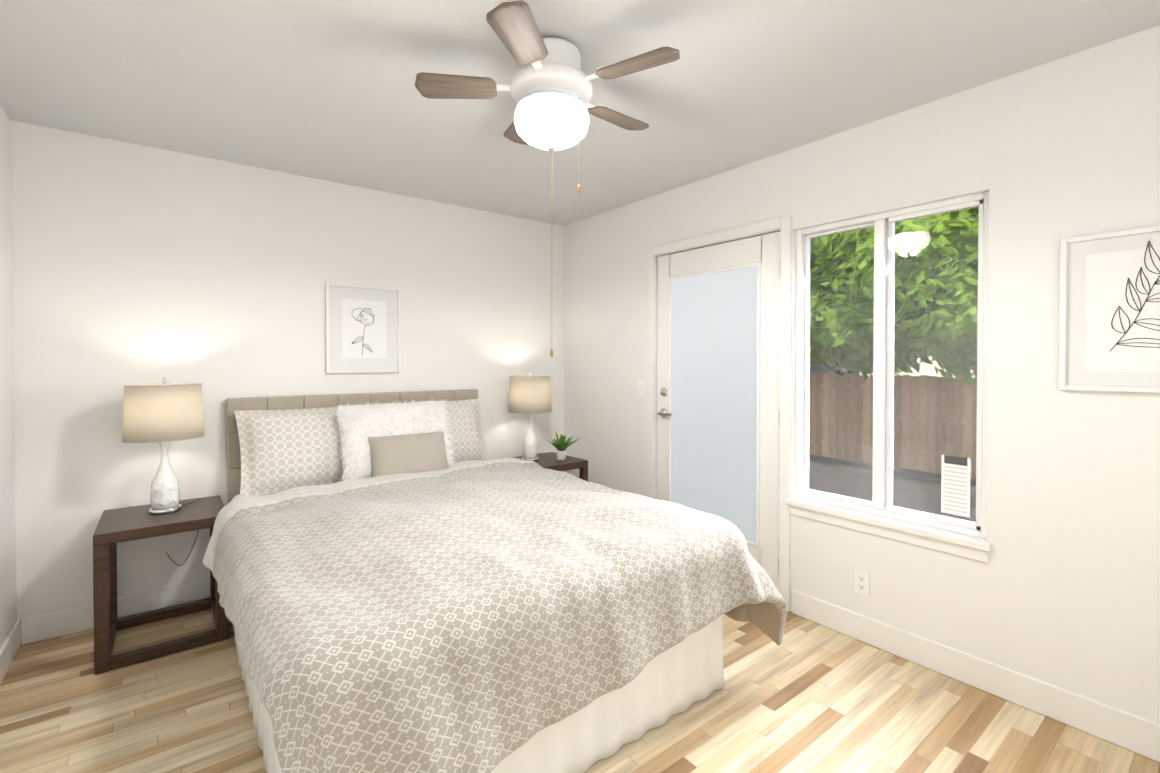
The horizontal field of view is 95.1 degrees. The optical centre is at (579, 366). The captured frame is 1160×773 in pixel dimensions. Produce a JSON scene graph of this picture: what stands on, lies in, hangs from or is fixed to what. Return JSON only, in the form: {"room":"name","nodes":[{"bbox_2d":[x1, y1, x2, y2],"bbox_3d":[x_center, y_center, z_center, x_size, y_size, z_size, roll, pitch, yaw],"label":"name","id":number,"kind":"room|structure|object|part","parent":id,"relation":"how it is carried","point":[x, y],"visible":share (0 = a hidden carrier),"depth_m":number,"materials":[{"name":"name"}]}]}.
{"room":"bedroom","nodes":[
{"label":"bedroom","id":0,"kind":"room"},
{"bbox_2d":[0,105,16,647],"bbox_3d":[-1.414,0.106,0.784,0.140,2.440,4.420,-1,1,-38],"label":"wall","id":1,"kind":"structure","parent":0,"point":[8,601],"depth_m":2.35,"materials":[{"name":"white paint"}]},
{"bbox_2d":[0,619,20,684],"bbox_3d":[-1.353,1.262,0.846,0.014,0.125,4.140,-1,1,-38],"label":"baseboard","id":2,"kind":"structure","parent":1,"relation":"attached to","point":[10,647],"depth_m":2.31,"materials":[{"name":"white wood"}]},
{"bbox_2d":[10,120,563,618],"bbox_3d":[-1.424,0.072,3.486,3.160,2.440,0.140,-1,1,-38],"label":"wall","id":3,"kind":"structure","parent":0,"point":[136,264],"depth_m":2.88,"materials":[{"name":"white paint"}]},
{"bbox_2d":[21,579,209,644],"bbox_3d":[-1.377,1.230,3.440,3.132,0.125,0.014,-1,1,-38],"label":"baseboard","id":4,"kind":"structure","parent":3,"relation":"attached to","point":[45,626],"depth_m":2.62,"materials":[{"name":"white wood"}]},
{"bbox_2d":[325,282,400,372],"bbox_3d":[-1.385,-0.237,3.407,0.460,0.560,0.024,-1,1,-38],"label":"framed picture","id":5,"kind":"object","parent":3,"relation":"attached to","point":[362,328],"visible":1,"depth_m":3.40,"materials":[{"name":"white paper"}]},
{"bbox_2d":[0,608,1159,772],"bbox_3d":[-0.111,1.373,1.813,3.440,0.120,4.420,-1,1,-38],"label":"floor","id":6,"kind":"structure","parent":0,"point":[806,696],"depth_m":1.97,"materials":[{"name":"brown wood"}]},
{"bbox_2d":[93,495,228,674],"bbox_3d":[-2.008,1.006,2.566,0.475,0.594,0.475,-1,1,-38],"label":"nightstand","id":7,"kind":"object","parent":6,"relation":"on","point":[114,527],"visible":0.88,"depth_m":2.44,"materials":[{"name":"brown wood"}]},
{"bbox_2d":[121,377,204,565],"bbox_3d":[-2.053,0.561,2.629,0.326,1.016,0.426,-1,1,-38],"label":"lamp","id":8,"kind":"object","parent":7,"relation":"on","point":[164,414],"depth_m":2.49,"materials":[{"name":"beige fabric"}]},
{"bbox_3d":[-2.023,0.219,2.579,0.316,0.260,0.316,-1,1,-38],"label":"lamp shade","id":9,"kind":"part","parent":8,"relation":"part of","materials":[{"name":"fabric"}]},
{"bbox_3d":[-2.023,0.204,2.579,0.103,0.299,0.032,-1,1,-38],"label":"stem","id":10,"kind":"part","parent":8,"relation":"part of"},
{"bbox_3d":[-2.045,0.880,2.751,0.169,0.375,0.248,-1,1,-38],"label":"left lamp cord","id":11,"kind":"part","parent":8,"relation":"part of","materials":[{"name":"black plastic"}]},
{"bbox_2d":[203,389,786,772],"bbox_3d":[-0.604,0.744,2.519,1.900,1.119,2.391,-1,1,-38],"label":"bed","id":12,"kind":"object","parent":6,"relation":"on","point":[414,582],"visible":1,"depth_m":1.74,"materials":[{"name":"beige fabric"}]},
{"bbox_3d":[-0.680,0.831,2.538,1.510,0.255,2.115,-1,1,-38],"label":"mattress","id":13,"kind":"part","parent":12,"relation":"part of","materials":[{"name":"white fabric"}]},
{"bbox_3d":[-1.355,0.733,3.405,1.520,1.119,0.070,-1,1,-38],"label":"headboard","id":14,"kind":"part","parent":12,"relation":"part of","materials":[{"name":"fabric"}]},
{"bbox_2d":[513,452,587,480],"bbox_3d":[-0.283,0.989,3.916,0.515,0.594,0.460,-1,1,-38],"label":"nightstand","id":15,"kind":"object","parent":6,"relation":"on","point":[548,460],"visible":0.15,"depth_m":3.86,"materials":[{"name":"brown wood"}]},
{"bbox_2d":[508,371,551,460],"bbox_3d":[-0.365,0.364,3.895,0.318,0.653,0.318,-1,1,-38],"label":"lamp","id":16,"kind":"object","parent":15,"relation":"on","point":[530,395],"visible":0.98,"depth_m":3.78,"materials":[{"name":"beige fabric"}]},
{"bbox_3d":[-0.365,0.203,3.893,0.316,0.260,0.316,-1,1,-38],"label":"lamp shade","id":17,"kind":"part","parent":16,"relation":"part of","materials":[{"name":"fabric"}]},
{"bbox_2d":[547,432,580,459],"bbox_3d":[-0.141,0.589,3.915,0.278,0.203,0.275,-1,1,-38],"label":"plant","id":18,"kind":"object","parent":15,"relation":"on","point":[560,445],"visible":1,"depth_m":3.88,"materials":[{"name":"green plant"}]},
{"bbox_3d":[-0.139,0.656,3.910,0.082,0.070,0.082,-1,1,-38],"label":"pot","id":19,"kind":"part","parent":18,"relation":"part of","materials":[{"name":"white ceramic"}]},
{"bbox_2d":[0,0,1159,225],"bbox_3d":[-0.111,-1.187,1.781,3.440,0.120,4.420,-1,1,-38],"label":"ceiling","id":20,"kind":"structure","parent":0,"point":[326,90],"depth_m":2.07,"materials":[{"name":"white paint"}]},
{"bbox_2d":[415,0,679,356],"bbox_3d":[-0.080,-0.581,1.922,0.892,1.094,0.911,-1,1,-38],"label":"ceiling fan","id":21,"kind":"object","parent":20,"relation":"hanging from","point":[550,87],"visible":1,"depth_m":1.79,"materials":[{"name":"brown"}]},
{"bbox_3d":[-0.436,-0.981,1.864,0.283,0.006,0.124,0,-10,-5],"label":"blade","id":22,"kind":"part","parent":21,"relation":"part of","materials":[{"name":"brown wood"}]},
{"bbox_3d":[-0.232,-0.985,2.203,0.124,0.006,0.283,12,-4,-23],"label":"blade","id":23,"kind":"part","parent":21,"relation":"part of","materials":[{"name":"brown wood"}]},
{"bbox_3d":[-0.177,-0.977,1.565,0.124,0.006,0.283,-11,-2,13],"label":"blade","id":24,"kind":"part","parent":21,"relation":"part of","materials":[{"name":"brown wood"}]},
{"bbox_3d":[-0.101,-0.849,1.894,0.268,0.128,0.268,-1,1,-38],"label":"lamp shade","id":25,"kind":"part","parent":21,"relation":"part of","materials":[{"name":"white glass"}]},
{"bbox_3d":[-0.101,-0.400,1.900,0.012,0.733,0.011,-1,1,-38],"label":"chain","id":26,"kind":"part","parent":21,"relation":"part of","materials":[{"name":"gold metal"}]},
{"bbox_3d":[-0.101,-1.013,1.892,0.292,0.199,0.292,-1,1,-38],"label":"motor","id":27,"kind":"part","parent":21,"relation":"part of","materials":[{"name":"white metal"}]},
{"bbox_3d":[-0.002,-0.773,1.858,0.012,0.333,0.011,-1,1,-38],"label":"chain","id":28,"kind":"part","parent":21,"relation":"part of","materials":[{"name":"gold metal"}]},
{"bbox_3d":[0.154,-0.984,2.113,0.283,0.006,0.124,-1,12,-41],"label":"blade","id":29,"kind":"part","parent":21,"relation":"part of","materials":[{"name":"brown wood"}]},
{"bbox_3d":[0.187,-0.979,1.719,0.283,0.006,0.124,0,12,31],"label":"blade","id":30,"kind":"part","parent":21,"relation":"part of","materials":[{"name":"brown wood"}]},
{"bbox_2d":[564,25,1159,723],"bbox_3d":[1.192,0.081,2.809,0.140,2.440,4.420,-1,1,-38],"label":"wall","id":31,"kind":"structure","parent":0,"point":[1060,587],"depth_m":2.06,"materials":[{"name":"white paint"}]},
{"bbox_2d":[638,379,645,395],"bbox_3d":[0.424,0.150,3.670,0.016,0.116,0.072,-1,1,-38],"label":"light switch","id":32,"kind":"object","parent":31,"relation":"attached to","point":[641,387],"visible":1,"depth_m":3.67,"materials":[{"name":"white plastic"}]},
{"bbox_2d":[657,231,780,591],"bbox_3d":[0.816,0.276,3.228,0.054,2.014,0.920,-1,1,-38],"label":"door leaf","id":33,"kind":"structure","parent":31,"relation":"in","point":[761,253],"depth_m":2.95,"materials":[{"name":"white wood"}]},
{"bbox_2d":[658,266,760,545],"bbox_3d":[0.761,0.216,3.250,0.078,1.584,0.750,-1,1,-38],"label":"door","id":34,"kind":"structure","parent":33,"relation":"attached to","point":[712,414],"depth_m":3.22,"materials":[{"name":"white glass"}]},
{"bbox_3d":[0.564,0.244,3.482,0.052,0.200,0.142,-1,1,-38],"label":"handle","id":35,"kind":"part","parent":34,"relation":"part of","materials":[{"name":"silver metal"}]},
{"bbox_3d":[1.078,0.280,2.857,0.012,1.690,0.011,-1,1,-38],"label":"door hinges","id":36,"kind":"part","parent":33,"relation":"part of","materials":[{"name":"white metal"}]},
{"bbox_2d":[647,216,791,611],"bbox_3d":[0.841,0.247,3.251,0.153,2.096,1.053,-1,1,-38],"label":"door frame","id":37,"kind":"structure","parent":31,"relation":"attached to","point":[783,225],"depth_m":2.84,"materials":[{"name":"white wood"}]},
{"bbox_2d":[854,568,869,597],"bbox_3d":[1.336,1.029,2.515,0.007,0.116,0.072,-1,1,-38],"label":"electrical outlet","id":38,"kind":"object","parent":31,"relation":"attached to","point":[861,582],"visible":1,"depth_m":2.51,"materials":[{"name":"white plastic"}]},
{"bbox_2d":[785,498,992,562],"bbox_3d":[1.385,0.744,2.472,0.085,0.082,0.882,-1,1,-38],"label":"window sill","id":39,"kind":"structure","parent":31,"relation":"attached to","point":[970,548],"depth_m":2.38,"materials":[{"name":"white wood"}]},
{"bbox_2d":[791,188,990,541],"bbox_3d":[1.416,-0.006,2.487,0.101,1.420,0.847,-1,1,-38],"label":"window unit","id":40,"kind":"structure","parent":31,"relation":"in","point":[955,486],"depth_m":2.48,"materials":[{"name":"white plastic"}]},
{"bbox_2d":[792,589,1159,761],"bbox_3d":[1.759,1.248,1.968,0.014,0.125,2.092,-1,1,-38],"label":"baseboard","id":41,"kind":"structure","parent":31,"relation":"attached to","point":[1126,730],"depth_m":2.10,"materials":[{"name":"white wood"}]},
{"bbox_2d":[1058,225,1159,392],"bbox_3d":[1.930,-0.186,1.720,0.024,0.550,0.560,-1,1,-38],"label":"picture","id":42,"kind":"object","parent":31,"relation":"attached to","point":[1109,319],"visible":1,"depth_m":1.84,"materials":[{"name":"white paper"}]},
{"label":"outside","id":43,"kind":"structure","parent":0,"visible":0},
{"bbox_2d":[809,206,978,522],"bbox_3d":[15.153,-1.970,17.526,40.000,7.876,60.000,-1,1,-38],"label":"yard","id":44,"kind":"structure","parent":43,"point":[905,340],"depth_m":9.15,"materials":[{"name":"plant"}]}
]}

